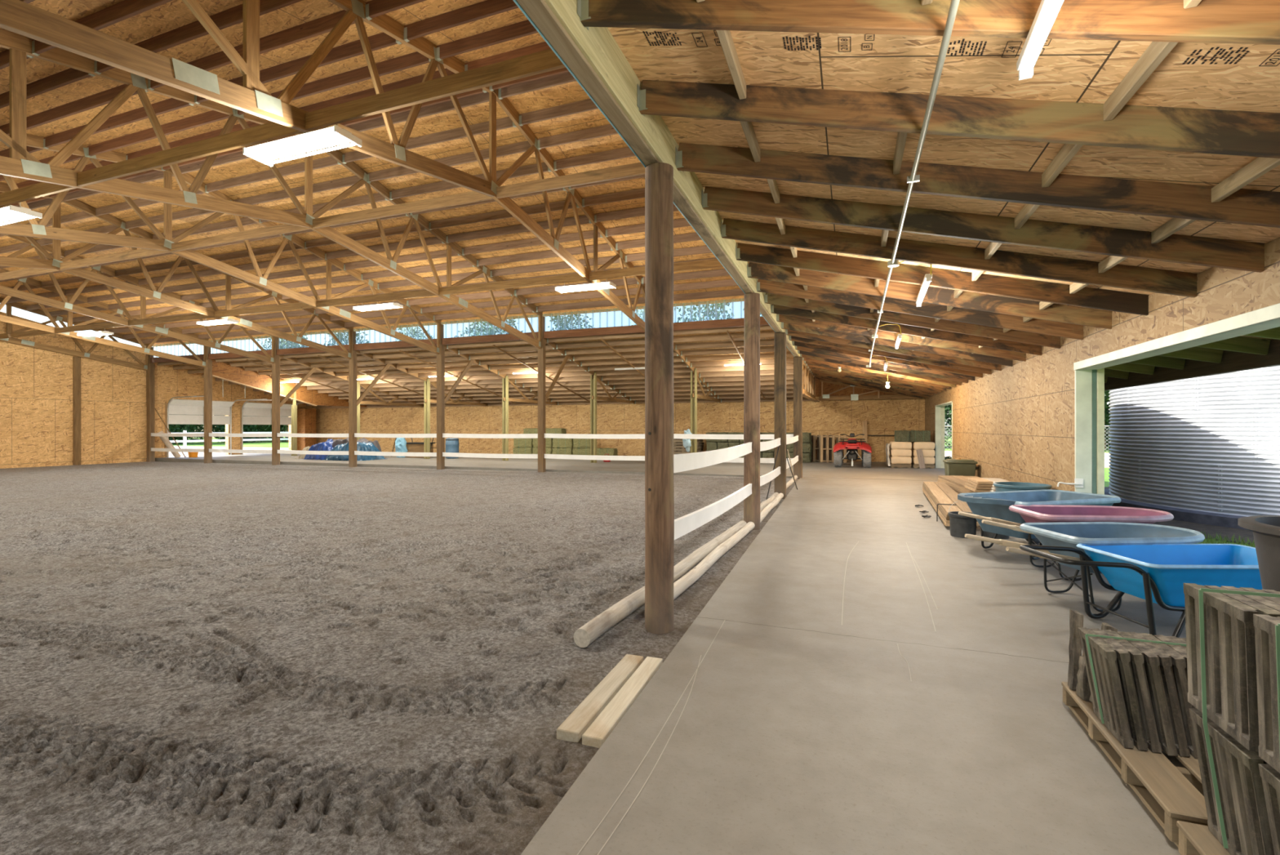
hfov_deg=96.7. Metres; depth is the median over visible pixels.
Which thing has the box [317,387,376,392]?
purlin
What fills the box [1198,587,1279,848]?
strap
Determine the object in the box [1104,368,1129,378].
rafter tail
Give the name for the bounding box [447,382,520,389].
purlin
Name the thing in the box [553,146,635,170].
purlin
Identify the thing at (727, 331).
strongback
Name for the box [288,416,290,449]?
wall
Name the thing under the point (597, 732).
plank
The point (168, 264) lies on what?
purlin
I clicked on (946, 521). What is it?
plank
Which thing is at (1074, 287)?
blocking
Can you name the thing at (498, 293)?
purlin
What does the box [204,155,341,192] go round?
purlin
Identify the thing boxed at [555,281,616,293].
strip light
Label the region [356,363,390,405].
knee brace
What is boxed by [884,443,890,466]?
plastic wrap
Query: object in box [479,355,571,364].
purlin
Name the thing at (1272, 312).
trim
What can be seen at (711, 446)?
hay bale
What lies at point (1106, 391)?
tree
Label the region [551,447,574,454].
hay bale
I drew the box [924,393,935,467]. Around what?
wall
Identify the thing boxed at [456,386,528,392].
purlin
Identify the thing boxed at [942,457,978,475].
storage bin
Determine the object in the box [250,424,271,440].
tree
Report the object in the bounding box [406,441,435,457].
box
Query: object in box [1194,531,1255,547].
grass
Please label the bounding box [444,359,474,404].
knee brace
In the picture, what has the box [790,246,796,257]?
blocking
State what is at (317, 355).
strongback
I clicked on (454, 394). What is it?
purlin
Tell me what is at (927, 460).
sack
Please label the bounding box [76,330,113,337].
strip light
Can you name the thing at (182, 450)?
fence rail
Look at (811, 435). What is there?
pallet
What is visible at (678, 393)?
purlin
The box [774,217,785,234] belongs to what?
blocking
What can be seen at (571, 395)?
purlin
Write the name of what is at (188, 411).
garage door
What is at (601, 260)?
purlin
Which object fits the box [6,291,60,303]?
purlin
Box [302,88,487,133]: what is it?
purlin
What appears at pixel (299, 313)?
purlin
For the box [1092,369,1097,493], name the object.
trim
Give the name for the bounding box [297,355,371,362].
purlin
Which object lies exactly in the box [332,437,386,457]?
tarp
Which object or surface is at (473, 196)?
board
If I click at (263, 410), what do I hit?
garage door
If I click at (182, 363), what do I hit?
strongback
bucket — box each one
[187,452,198,457]
[947,501,976,537]
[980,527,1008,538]
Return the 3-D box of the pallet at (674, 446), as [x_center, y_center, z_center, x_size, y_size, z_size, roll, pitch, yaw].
[2.040,0.803,23.884,1.050,0.119,1.000,0,0,20]
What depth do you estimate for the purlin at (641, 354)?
19.61 m
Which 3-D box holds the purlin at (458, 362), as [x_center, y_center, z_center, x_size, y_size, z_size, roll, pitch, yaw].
[-7.946,-2.452,22.186,3.876,0.174,0.040,0,0,20]
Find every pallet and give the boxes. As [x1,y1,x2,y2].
[673,439,702,442]
[673,441,703,445]
[673,444,703,448]
[673,447,702,451]
[673,450,704,453]
[811,435,830,461]
[813,435,838,462]
[820,435,847,462]
[889,462,911,467]
[911,462,934,468]
[1061,681,1208,848]
[1176,820,1230,854]
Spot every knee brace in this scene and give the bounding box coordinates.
[280,367,316,406]
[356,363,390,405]
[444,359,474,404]
[545,355,568,402]
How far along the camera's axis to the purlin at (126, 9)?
6.29 m
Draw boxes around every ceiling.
[0,0,743,346]
[169,328,793,392]
[607,26,1279,339]
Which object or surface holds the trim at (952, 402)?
attached to the wall at (1017, 422)
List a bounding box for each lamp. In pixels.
[280,380,300,382]
[356,377,374,379]
[428,374,453,377]
[512,371,537,373]
[614,367,644,370]
[724,362,761,365]
[884,362,888,370]
[894,333,902,348]
[915,273,932,306]
[1016,0,1064,79]
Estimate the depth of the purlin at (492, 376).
23.77 m
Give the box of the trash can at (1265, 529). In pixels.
[1238,515,1279,591]
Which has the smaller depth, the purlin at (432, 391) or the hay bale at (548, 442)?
the hay bale at (548, 442)
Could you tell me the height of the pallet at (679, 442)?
0.119 m
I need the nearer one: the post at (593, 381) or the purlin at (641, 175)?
the purlin at (641, 175)
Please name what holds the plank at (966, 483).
on the plank at (965, 486)
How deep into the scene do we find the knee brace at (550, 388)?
18.88 m
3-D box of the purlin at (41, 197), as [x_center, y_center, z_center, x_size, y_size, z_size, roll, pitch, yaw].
[-15.323,-5.334,13.672,3.876,0.174,0.040,0,0,20]
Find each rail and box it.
[151,432,204,436]
[151,447,204,452]
[169,440,183,442]
[186,431,225,433]
[186,439,225,442]
[208,432,271,436]
[208,448,271,453]
[243,431,271,433]
[243,438,271,440]
[276,432,348,437]
[276,449,348,454]
[354,432,436,437]
[354,450,436,456]
[442,433,537,438]
[442,452,537,458]
[543,433,644,438]
[543,453,644,460]
[673,433,793,439]
[673,441,751,472]
[674,483,751,539]
[724,457,792,462]
[760,437,780,451]
[760,466,780,485]
[786,435,798,444]
[786,455,798,468]
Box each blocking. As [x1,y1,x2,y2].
[715,30,746,99]
[739,120,760,162]
[766,178,779,203]
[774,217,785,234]
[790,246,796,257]
[793,267,799,275]
[874,278,879,286]
[880,229,888,246]
[893,132,907,174]
[920,0,932,4]
[946,306,953,311]
[954,289,963,297]
[972,269,983,280]
[984,241,1001,259]
[1003,328,1011,332]
[1014,203,1039,229]
[1022,316,1031,322]
[1039,301,1053,310]
[1041,143,1083,187]
[1069,282,1088,293]
[1097,255,1128,272]
[1103,41,1178,120]
[1151,217,1195,243]
[1183,0,1201,8]
[1211,156,1279,202]
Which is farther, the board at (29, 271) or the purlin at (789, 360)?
the purlin at (789, 360)
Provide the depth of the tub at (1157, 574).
3.75 m
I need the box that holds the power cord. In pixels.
[879,324,901,333]
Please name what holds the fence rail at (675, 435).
attached to the wooden post at (797, 361)
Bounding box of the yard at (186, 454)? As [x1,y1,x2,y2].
[168,445,288,457]
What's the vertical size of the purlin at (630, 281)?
0.182 m
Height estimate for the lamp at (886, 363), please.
0.072 m
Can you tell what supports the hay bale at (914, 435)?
on the sack at (916, 445)
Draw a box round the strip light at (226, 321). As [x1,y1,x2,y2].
[196,318,239,325]
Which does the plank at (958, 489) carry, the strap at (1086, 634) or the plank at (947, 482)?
the plank at (947, 482)
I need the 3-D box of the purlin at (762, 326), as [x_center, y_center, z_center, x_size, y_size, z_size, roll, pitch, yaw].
[2.490,-2.832,16.357,3.803,0.182,0.048,0,0,20]
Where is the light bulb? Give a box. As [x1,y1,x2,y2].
[885,374,889,387]
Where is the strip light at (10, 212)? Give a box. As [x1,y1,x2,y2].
[0,202,42,225]
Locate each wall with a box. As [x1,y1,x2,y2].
[0,311,314,468]
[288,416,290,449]
[314,396,924,462]
[803,365,814,395]
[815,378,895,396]
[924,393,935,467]
[935,386,952,404]
[952,237,1279,491]
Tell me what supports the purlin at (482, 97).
attached to the roof truss at (18, 16)
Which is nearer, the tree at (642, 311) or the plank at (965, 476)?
the plank at (965, 476)
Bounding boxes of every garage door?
[164,379,267,457]
[240,399,303,453]
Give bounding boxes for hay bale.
[512,447,533,453]
[513,438,533,447]
[523,427,537,433]
[533,437,552,447]
[533,447,553,453]
[545,427,566,438]
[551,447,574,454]
[552,438,573,448]
[572,448,590,454]
[573,438,590,448]
[596,448,617,455]
[706,431,717,441]
[706,441,717,450]
[716,431,728,442]
[717,441,728,448]
[728,431,739,442]
[728,441,740,447]
[762,431,773,441]
[762,451,773,457]
[763,448,773,452]
[786,442,793,452]
[786,452,793,457]
[802,431,811,442]
[802,442,812,452]
[802,452,811,462]
[894,430,909,441]
[909,430,930,441]
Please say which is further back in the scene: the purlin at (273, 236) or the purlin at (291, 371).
the purlin at (291, 371)
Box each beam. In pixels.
[77,121,302,186]
[151,354,203,362]
[208,349,271,359]
[210,359,366,407]
[276,344,348,355]
[305,48,565,130]
[354,338,436,350]
[442,331,538,344]
[513,0,799,356]
[543,324,644,338]
[673,316,768,330]
[1104,338,1279,391]
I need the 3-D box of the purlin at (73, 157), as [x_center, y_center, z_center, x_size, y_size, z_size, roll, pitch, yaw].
[-12.038,-5.082,11.171,3.876,0.174,0.040,0,0,20]
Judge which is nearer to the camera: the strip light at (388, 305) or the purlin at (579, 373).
the strip light at (388, 305)
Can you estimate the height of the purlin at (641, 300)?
0.182 m
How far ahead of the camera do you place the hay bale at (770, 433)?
22.35 m
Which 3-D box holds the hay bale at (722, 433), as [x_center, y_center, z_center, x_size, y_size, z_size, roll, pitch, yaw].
[3.455,0.393,23.359,0.483,0.422,0.969,0,0,20]
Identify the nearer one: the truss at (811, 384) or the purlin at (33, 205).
the purlin at (33, 205)
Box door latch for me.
[1057,478,1083,487]
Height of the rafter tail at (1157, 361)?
0.395 m
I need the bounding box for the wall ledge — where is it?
[867,435,894,435]
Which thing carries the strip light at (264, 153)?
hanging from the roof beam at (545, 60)
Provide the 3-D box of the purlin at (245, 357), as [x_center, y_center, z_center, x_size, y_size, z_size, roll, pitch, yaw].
[-15.989,-2.836,23.222,3.876,0.174,0.040,0,0,20]
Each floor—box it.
[0,461,1186,854]
[155,453,945,480]
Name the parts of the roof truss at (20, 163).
gusset plate, gusset plate, gusset plate, gusset plate, gusset plate, gusset plate, gusset plate, gusset plate, gusset plate, gusset plate, gusset plate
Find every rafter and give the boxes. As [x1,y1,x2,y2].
[577,0,1279,44]
[637,80,1279,158]
[675,142,1279,227]
[702,186,1265,272]
[720,217,1196,297]
[735,242,1149,315]
[746,262,1112,328]
[756,279,1083,339]
[764,293,1060,348]
[770,303,1041,355]
[776,313,1026,361]
[781,321,1013,366]
[785,328,1001,370]
[789,335,991,374]
[792,341,982,377]
[795,345,974,380]
[797,350,968,382]
[800,353,961,385]
[802,357,955,386]
[804,360,951,389]
[805,363,946,391]
[807,365,942,392]
[808,368,937,393]
[810,370,933,395]
[812,373,930,395]
[813,374,927,397]
[814,377,924,398]
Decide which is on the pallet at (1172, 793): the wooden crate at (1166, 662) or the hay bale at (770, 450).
the wooden crate at (1166, 662)
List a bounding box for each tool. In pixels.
[765,445,779,499]
[786,448,795,486]
[786,457,797,489]
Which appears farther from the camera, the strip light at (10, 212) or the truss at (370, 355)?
the truss at (370, 355)
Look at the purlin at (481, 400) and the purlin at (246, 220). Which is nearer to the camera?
the purlin at (246, 220)
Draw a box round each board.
[0,182,76,207]
[0,267,59,280]
[0,329,53,338]
[54,322,127,333]
[60,248,169,270]
[128,312,212,325]
[171,223,310,252]
[214,302,315,317]
[312,191,493,228]
[315,288,436,306]
[439,273,586,294]
[496,162,644,198]
[589,258,723,279]
[862,420,866,442]
[915,448,925,468]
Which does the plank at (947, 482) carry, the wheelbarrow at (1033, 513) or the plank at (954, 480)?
the plank at (954, 480)
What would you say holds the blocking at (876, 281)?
attached to the rafter at (1072, 314)
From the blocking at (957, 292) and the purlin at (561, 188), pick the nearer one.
the blocking at (957, 292)
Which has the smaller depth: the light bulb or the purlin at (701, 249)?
the purlin at (701, 249)
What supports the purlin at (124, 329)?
attached to the roof truss at (61, 319)
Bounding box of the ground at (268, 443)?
[171,435,1255,546]
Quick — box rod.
[155,408,186,457]
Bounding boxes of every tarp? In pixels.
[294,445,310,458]
[302,438,333,459]
[324,441,387,461]
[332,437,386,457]
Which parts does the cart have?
handle plate, leg, leg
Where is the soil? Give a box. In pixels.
[1104,486,1254,544]
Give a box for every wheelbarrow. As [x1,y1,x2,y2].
[958,504,1173,580]
[964,521,1204,612]
[1019,542,1262,637]
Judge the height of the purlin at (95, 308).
0.174 m
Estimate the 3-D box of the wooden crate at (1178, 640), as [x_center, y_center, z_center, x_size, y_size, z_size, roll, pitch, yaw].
[2.179,1.045,2.213,0.096,0.366,0.285,0,0,21]
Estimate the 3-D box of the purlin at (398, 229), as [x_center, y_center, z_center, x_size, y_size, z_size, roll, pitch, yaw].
[-6.789,-4.700,13.958,3.876,0.182,0.048,0,0,20]
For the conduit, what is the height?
0.175 m
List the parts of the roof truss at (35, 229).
gusset plate, gusset plate, gusset plate, gusset plate, gusset plate, gusset plate, gusset plate, gusset plate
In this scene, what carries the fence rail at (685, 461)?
attached to the wooden post at (751, 300)
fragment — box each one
[1067,608,1083,689]
[1075,655,1090,700]
[1101,622,1117,631]
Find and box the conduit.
[866,0,959,367]
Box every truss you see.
[0,0,644,331]
[0,28,542,348]
[0,133,441,354]
[0,182,353,359]
[0,234,275,363]
[0,268,208,367]
[0,297,150,370]
[279,355,423,406]
[355,350,488,406]
[444,344,557,404]
[544,338,635,404]
[673,342,720,402]
[802,360,819,401]
[819,378,921,399]
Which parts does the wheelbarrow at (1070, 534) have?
handle, leg, handle, leg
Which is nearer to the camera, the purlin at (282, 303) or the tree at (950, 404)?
the purlin at (282, 303)
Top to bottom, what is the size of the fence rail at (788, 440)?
0.170 m
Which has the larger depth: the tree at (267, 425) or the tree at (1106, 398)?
the tree at (267, 425)
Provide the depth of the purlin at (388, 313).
19.20 m
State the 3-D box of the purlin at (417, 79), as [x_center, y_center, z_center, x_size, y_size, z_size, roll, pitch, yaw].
[-4.424,-5.204,8.983,3.876,0.182,0.048,0,0,20]
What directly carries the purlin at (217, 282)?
attached to the roof truss at (53, 262)
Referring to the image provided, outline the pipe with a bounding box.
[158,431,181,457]
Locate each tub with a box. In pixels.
[960,488,1120,538]
[993,481,1052,491]
[1008,504,1173,524]
[1019,521,1204,573]
[1075,542,1262,606]
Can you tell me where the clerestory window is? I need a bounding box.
[152,297,742,355]
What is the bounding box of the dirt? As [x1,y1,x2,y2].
[944,450,1110,467]
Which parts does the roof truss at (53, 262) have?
gusset plate, gusset plate, gusset plate, gusset plate, gusset plate, gusset plate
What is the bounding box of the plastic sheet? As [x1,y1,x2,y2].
[395,437,407,457]
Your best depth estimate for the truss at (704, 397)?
21.40 m
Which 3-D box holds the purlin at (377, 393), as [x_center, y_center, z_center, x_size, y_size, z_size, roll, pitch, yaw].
[-14.077,-1.683,28.368,3.876,0.174,0.040,0,0,20]
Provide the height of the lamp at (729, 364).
0.072 m
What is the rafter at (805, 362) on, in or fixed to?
attached to the truss at (811, 384)
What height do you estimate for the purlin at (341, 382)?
0.174 m
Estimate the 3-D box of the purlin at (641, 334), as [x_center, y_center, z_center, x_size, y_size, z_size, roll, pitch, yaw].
[-1.178,-2.832,17.719,3.876,0.182,0.048,0,0,20]
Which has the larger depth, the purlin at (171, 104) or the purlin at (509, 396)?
the purlin at (509, 396)
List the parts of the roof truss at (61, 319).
gusset plate, gusset plate, gusset plate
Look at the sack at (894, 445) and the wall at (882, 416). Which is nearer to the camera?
the sack at (894, 445)
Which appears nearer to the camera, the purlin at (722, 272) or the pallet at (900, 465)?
the purlin at (722, 272)
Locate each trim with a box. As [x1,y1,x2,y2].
[934,400,952,406]
[935,406,941,467]
[941,405,944,467]
[951,401,952,458]
[1073,302,1279,369]
[1075,369,1092,493]
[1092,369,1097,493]
[1097,368,1104,494]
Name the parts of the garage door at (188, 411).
door trim, door, door trim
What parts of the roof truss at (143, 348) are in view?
gusset plate, gusset plate, gusset plate, gusset plate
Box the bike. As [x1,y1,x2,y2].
[833,432,871,467]
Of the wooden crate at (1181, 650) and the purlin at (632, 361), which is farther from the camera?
the purlin at (632, 361)
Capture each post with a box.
[146,346,155,462]
[182,430,186,448]
[204,346,212,462]
[271,337,279,465]
[291,391,297,455]
[348,330,356,466]
[356,381,359,440]
[423,378,430,458]
[436,324,444,469]
[502,375,508,460]
[537,315,545,471]
[590,372,596,462]
[644,162,674,634]
[690,368,697,453]
[743,292,759,529]
[773,332,786,498]
[793,356,802,479]
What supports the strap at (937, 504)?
on the plank at (946, 524)
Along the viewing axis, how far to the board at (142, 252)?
12.47 m
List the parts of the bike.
tail panel, seat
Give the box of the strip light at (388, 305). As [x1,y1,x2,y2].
[352,302,403,311]
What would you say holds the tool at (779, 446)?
on the log at (765, 503)
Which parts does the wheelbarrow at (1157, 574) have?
leg, leg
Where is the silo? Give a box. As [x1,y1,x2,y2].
[1104,365,1279,529]
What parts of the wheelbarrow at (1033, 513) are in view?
handle, handle, leg, leg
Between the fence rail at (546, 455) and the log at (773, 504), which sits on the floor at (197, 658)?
the log at (773, 504)
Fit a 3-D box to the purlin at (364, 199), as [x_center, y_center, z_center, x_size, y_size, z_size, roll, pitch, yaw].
[-7.207,-4.952,12.833,3.876,0.182,0.048,0,0,20]
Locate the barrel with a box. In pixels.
[444,438,459,458]
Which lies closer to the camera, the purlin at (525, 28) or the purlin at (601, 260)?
the purlin at (525, 28)
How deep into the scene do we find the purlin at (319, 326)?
21.06 m
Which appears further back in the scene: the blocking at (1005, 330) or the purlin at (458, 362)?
the purlin at (458, 362)
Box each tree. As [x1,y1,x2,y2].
[168,404,204,444]
[168,413,191,439]
[172,414,204,442]
[202,414,258,442]
[214,415,282,442]
[250,335,307,441]
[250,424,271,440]
[271,334,307,438]
[324,330,368,345]
[396,326,433,341]
[453,321,495,337]
[470,319,523,336]
[547,314,595,330]
[631,309,643,325]
[675,302,732,322]
[944,404,951,428]
[944,404,951,447]
[1104,390,1110,449]
[1104,391,1111,447]
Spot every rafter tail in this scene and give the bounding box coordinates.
[1104,362,1155,374]
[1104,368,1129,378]
[1128,355,1185,369]
[1158,346,1223,363]
[1194,336,1270,355]
[1243,326,1279,339]
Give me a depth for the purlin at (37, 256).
16.76 m
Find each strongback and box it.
[182,363,331,406]
[245,359,386,405]
[317,355,448,404]
[399,350,515,403]
[492,344,590,402]
[600,337,644,377]
[726,330,764,399]
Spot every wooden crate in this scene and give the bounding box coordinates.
[1077,626,1133,747]
[1090,628,1148,750]
[1102,629,1162,752]
[1116,631,1177,755]
[1126,631,1190,756]
[1140,632,1197,758]
[1153,634,1195,708]
[1167,635,1186,648]
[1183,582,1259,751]
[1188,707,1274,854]
[1204,585,1279,617]
[1221,586,1279,611]
[1240,586,1279,604]
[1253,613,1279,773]
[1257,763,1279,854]
[1261,589,1279,594]
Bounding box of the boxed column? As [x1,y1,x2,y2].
[297,408,315,450]
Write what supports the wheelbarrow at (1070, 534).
on the floor at (197, 658)
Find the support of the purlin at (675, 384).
attached to the ceiling at (768, 330)
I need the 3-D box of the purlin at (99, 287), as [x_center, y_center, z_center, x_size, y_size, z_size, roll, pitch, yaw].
[-17.689,-4.578,18.647,3.876,0.174,0.040,0,0,20]
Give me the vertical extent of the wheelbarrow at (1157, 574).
0.530 m
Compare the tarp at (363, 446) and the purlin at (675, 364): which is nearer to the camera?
the purlin at (675, 364)
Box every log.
[573,520,746,647]
[673,521,755,599]
[740,492,778,520]
[760,493,783,522]
[786,475,797,488]
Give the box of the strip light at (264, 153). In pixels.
[242,124,361,166]
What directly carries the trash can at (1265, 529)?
on the floor at (197, 658)
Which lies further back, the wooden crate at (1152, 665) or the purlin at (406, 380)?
the purlin at (406, 380)
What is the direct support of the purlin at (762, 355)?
attached to the truss at (704, 397)
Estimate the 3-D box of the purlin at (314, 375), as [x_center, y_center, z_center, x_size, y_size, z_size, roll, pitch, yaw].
[-15.139,-2.324,25.509,3.876,0.174,0.040,0,0,20]
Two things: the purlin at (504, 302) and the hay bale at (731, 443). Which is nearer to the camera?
the purlin at (504, 302)
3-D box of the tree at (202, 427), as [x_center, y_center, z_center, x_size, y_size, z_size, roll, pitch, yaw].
[-44.567,-1.741,55.484,5.201,7.922,6.613,0,0,9]
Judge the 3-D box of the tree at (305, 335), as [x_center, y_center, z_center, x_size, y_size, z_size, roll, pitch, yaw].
[-43.095,-4.734,67.757,8.258,14.253,7.874,0,0,-11]
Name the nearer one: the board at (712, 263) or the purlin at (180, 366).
the board at (712, 263)
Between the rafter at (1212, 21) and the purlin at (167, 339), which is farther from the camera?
the purlin at (167, 339)
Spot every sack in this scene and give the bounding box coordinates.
[890,441,911,448]
[890,448,911,456]
[890,456,911,463]
[912,441,934,449]
[912,448,935,457]
[912,456,934,464]
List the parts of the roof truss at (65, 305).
gusset plate, gusset plate, gusset plate, gusset plate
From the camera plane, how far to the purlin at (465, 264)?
15.56 m
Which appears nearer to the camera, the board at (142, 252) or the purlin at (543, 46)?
the purlin at (543, 46)
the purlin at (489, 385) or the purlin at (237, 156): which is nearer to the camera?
the purlin at (237, 156)
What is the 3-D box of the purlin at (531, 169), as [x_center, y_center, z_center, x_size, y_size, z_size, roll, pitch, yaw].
[-3.504,-4.952,11.458,3.876,0.182,0.048,0,0,20]
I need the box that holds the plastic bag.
[682,428,692,452]
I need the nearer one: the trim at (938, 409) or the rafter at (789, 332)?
the rafter at (789, 332)
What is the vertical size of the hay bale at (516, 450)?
0.465 m
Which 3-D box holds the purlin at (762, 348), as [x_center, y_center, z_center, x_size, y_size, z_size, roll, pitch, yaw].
[3.128,-2.448,18.072,3.803,0.182,0.048,0,0,20]
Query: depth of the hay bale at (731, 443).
22.78 m
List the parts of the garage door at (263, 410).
door trim, door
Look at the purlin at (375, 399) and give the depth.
29.36 m
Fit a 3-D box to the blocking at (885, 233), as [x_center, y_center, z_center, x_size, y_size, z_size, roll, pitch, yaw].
[2.128,-1.719,4.924,0.040,0.085,0.762,0,0,20]
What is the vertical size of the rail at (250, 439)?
0.140 m
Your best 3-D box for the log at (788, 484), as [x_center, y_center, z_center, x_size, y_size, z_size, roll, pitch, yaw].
[3.456,1.319,13.235,0.122,0.110,3.982,0,0,20]
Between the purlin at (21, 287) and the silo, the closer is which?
the silo
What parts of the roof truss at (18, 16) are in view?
gusset plate, gusset plate, gusset plate, gusset plate, gusset plate, gusset plate, gusset plate, gusset plate, gusset plate, gusset plate, gusset plate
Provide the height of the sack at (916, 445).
0.264 m
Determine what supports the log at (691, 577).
on the floor at (197, 658)
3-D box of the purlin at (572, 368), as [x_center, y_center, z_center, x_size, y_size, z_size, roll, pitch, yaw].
[-3.819,-2.192,21.954,3.876,0.182,0.048,0,0,20]
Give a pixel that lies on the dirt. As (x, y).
(1106, 461)
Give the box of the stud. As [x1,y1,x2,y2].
[72,355,80,465]
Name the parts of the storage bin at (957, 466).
bin lid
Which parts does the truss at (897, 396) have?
gusset plate, gusset plate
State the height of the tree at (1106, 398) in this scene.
10.038 m
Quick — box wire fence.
[944,425,1110,459]
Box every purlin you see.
[0,48,33,69]
[0,67,95,108]
[0,84,148,135]
[0,146,43,157]
[0,154,82,181]
[0,196,48,207]
[0,242,29,253]
[0,253,62,268]
[0,278,15,281]
[0,284,40,293]
[6,211,93,235]
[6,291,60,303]
[16,160,115,187]
[16,198,62,209]
[16,266,89,279]
[20,0,35,3]
[26,299,85,310]
[31,0,172,56]
[35,224,118,245]
[41,272,113,287]
[43,97,194,148]
[48,306,106,315]
[49,169,159,197]
[63,170,173,201]
[64,236,141,256]
[65,280,137,295]
[72,313,126,322]
[86,110,230,156]
[87,292,140,302]
[90,252,173,266]
[94,0,302,74]
[95,187,204,215]
[105,324,162,333]
[108,298,164,309]
[115,259,199,275]
[123,332,162,338]
[124,208,215,229]
[125,120,261,159]
[128,306,186,315]
[138,268,222,284]
[141,337,182,343]
[147,9,364,90]
[152,217,257,239]
[157,312,195,317]
[157,359,215,365]
[160,134,295,170]
[160,278,243,293]
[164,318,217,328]
[173,362,230,369]
[178,151,249,173]
[180,286,262,300]
[182,324,247,333]
[187,366,244,373]
[190,234,280,250]
[194,31,401,104]
[198,329,265,338]
[200,295,279,307]
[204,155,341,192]
[208,242,302,261]
[215,355,282,361]
[215,374,271,381]
[218,302,288,311]
[224,253,322,273]
[228,378,283,384]
[230,359,296,366]
[233,175,360,204]
[235,51,430,115]
[236,310,311,320]
[244,264,342,282]
[244,364,308,370]
[254,316,327,326]
[257,368,322,374]
[258,192,388,222]
[263,275,359,291]
[271,67,454,121]
[271,372,333,378]
[272,323,342,332]
[281,284,375,299]
[282,213,408,235]
[283,351,357,357]
[283,376,346,382]
[295,380,348,386]
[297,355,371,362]
[298,293,383,302]
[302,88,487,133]
[304,223,426,248]
[306,384,367,389]
[311,360,383,367]
[315,300,404,314]
[315,405,362,408]
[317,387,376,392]
[323,364,395,372]
[324,236,444,259]
[328,391,386,395]
[330,308,418,320]
[335,368,405,376]
[338,394,395,399]
[342,116,516,163]
[343,248,460,270]
[344,315,431,327]
[346,92,488,131]
[347,373,415,380]
[358,377,423,383]
[360,260,475,279]
[360,345,436,353]
[360,400,414,404]
[361,397,404,401]
[365,0,426,20]
[366,404,414,407]
[367,140,530,182]
[368,382,435,387]
[373,349,456,358]
[377,271,488,288]
[379,386,445,391]
[385,355,467,364]
[389,162,551,199]
[389,389,453,394]
[392,280,493,292]
[396,360,477,368]
[398,392,461,397]
[404,0,518,42]
[407,289,511,306]
[407,396,471,400]
[408,365,487,373]
[409,187,565,215]
[416,400,477,404]
[418,370,496,377]
[420,298,524,313]
[428,200,579,230]
[428,374,502,381]
[430,403,479,406]
[433,306,534,319]
[436,19,537,60]
[444,379,509,385]
[446,214,591,243]
[446,339,528,348]
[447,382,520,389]
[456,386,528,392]
[457,343,555,354]
[462,230,603,255]
[464,41,550,71]
[464,391,535,395]
[469,350,563,359]
[472,394,537,399]
[476,243,613,266]
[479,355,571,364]
[480,398,547,402]
[488,67,568,91]
[488,361,579,369]
[488,401,554,405]
[490,255,619,276]
[497,71,576,99]
[497,366,586,374]
[502,266,626,280]
[506,371,593,378]
[515,277,638,295]
[515,376,594,382]
[519,98,598,125]
[523,380,606,386]
[525,287,643,304]
[530,384,612,391]
[536,297,644,311]
[537,124,617,149]
[545,388,617,394]
[546,332,644,342]
[547,392,622,398]
[551,396,627,401]
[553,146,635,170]
[555,337,644,349]
[557,400,633,404]
[564,345,644,355]
[568,174,644,189]
[573,350,679,360]
[580,356,684,365]
[582,187,644,207]
[587,362,688,371]
[594,204,679,222]
[595,367,692,375]
[601,373,694,380]
[605,217,691,236]
[607,377,701,384]
[613,382,705,389]
[615,232,702,250]
[619,386,708,392]
[624,391,712,396]
[625,245,711,262]
[629,395,715,399]
[633,257,716,266]
[635,399,719,403]
[641,268,729,284]
[673,279,737,291]
[673,288,744,300]
[673,324,772,334]
[673,330,774,342]
[675,338,773,349]
[680,345,789,355]
[685,351,794,361]
[690,357,793,367]
[694,363,793,372]
[699,368,793,377]
[703,374,806,382]
[706,378,806,386]
[711,383,807,391]
[714,388,809,395]
[717,393,793,398]
[720,396,811,402]
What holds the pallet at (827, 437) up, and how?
on the floor at (878, 470)
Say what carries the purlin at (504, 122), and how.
attached to the roof truss at (18, 16)
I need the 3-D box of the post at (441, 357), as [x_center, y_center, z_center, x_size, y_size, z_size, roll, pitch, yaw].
[-6.835,-0.989,19.506,0.240,5.077,0.225,0,0,20]
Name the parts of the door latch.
latch arm, latch plate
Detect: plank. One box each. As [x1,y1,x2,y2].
[556,653,643,742]
[582,656,662,747]
[922,484,949,519]
[922,486,949,523]
[922,488,950,526]
[923,481,961,514]
[923,483,949,517]
[933,481,972,512]
[937,475,974,492]
[937,477,973,493]
[937,479,968,493]
[950,475,967,480]
[951,487,963,493]
[964,475,979,477]
[964,484,995,492]
[965,482,995,490]
[966,480,995,487]
[967,477,1010,484]
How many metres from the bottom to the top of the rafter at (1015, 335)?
1.042 m
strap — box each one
[936,503,956,521]
[1084,633,1186,723]
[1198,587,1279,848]
[1275,623,1279,751]
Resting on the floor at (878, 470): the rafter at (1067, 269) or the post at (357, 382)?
the post at (357, 382)
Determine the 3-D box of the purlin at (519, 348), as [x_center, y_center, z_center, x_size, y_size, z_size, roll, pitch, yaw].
[-4.668,-2.704,19.667,3.876,0.182,0.048,0,0,20]
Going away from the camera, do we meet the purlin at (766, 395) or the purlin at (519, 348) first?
the purlin at (519, 348)

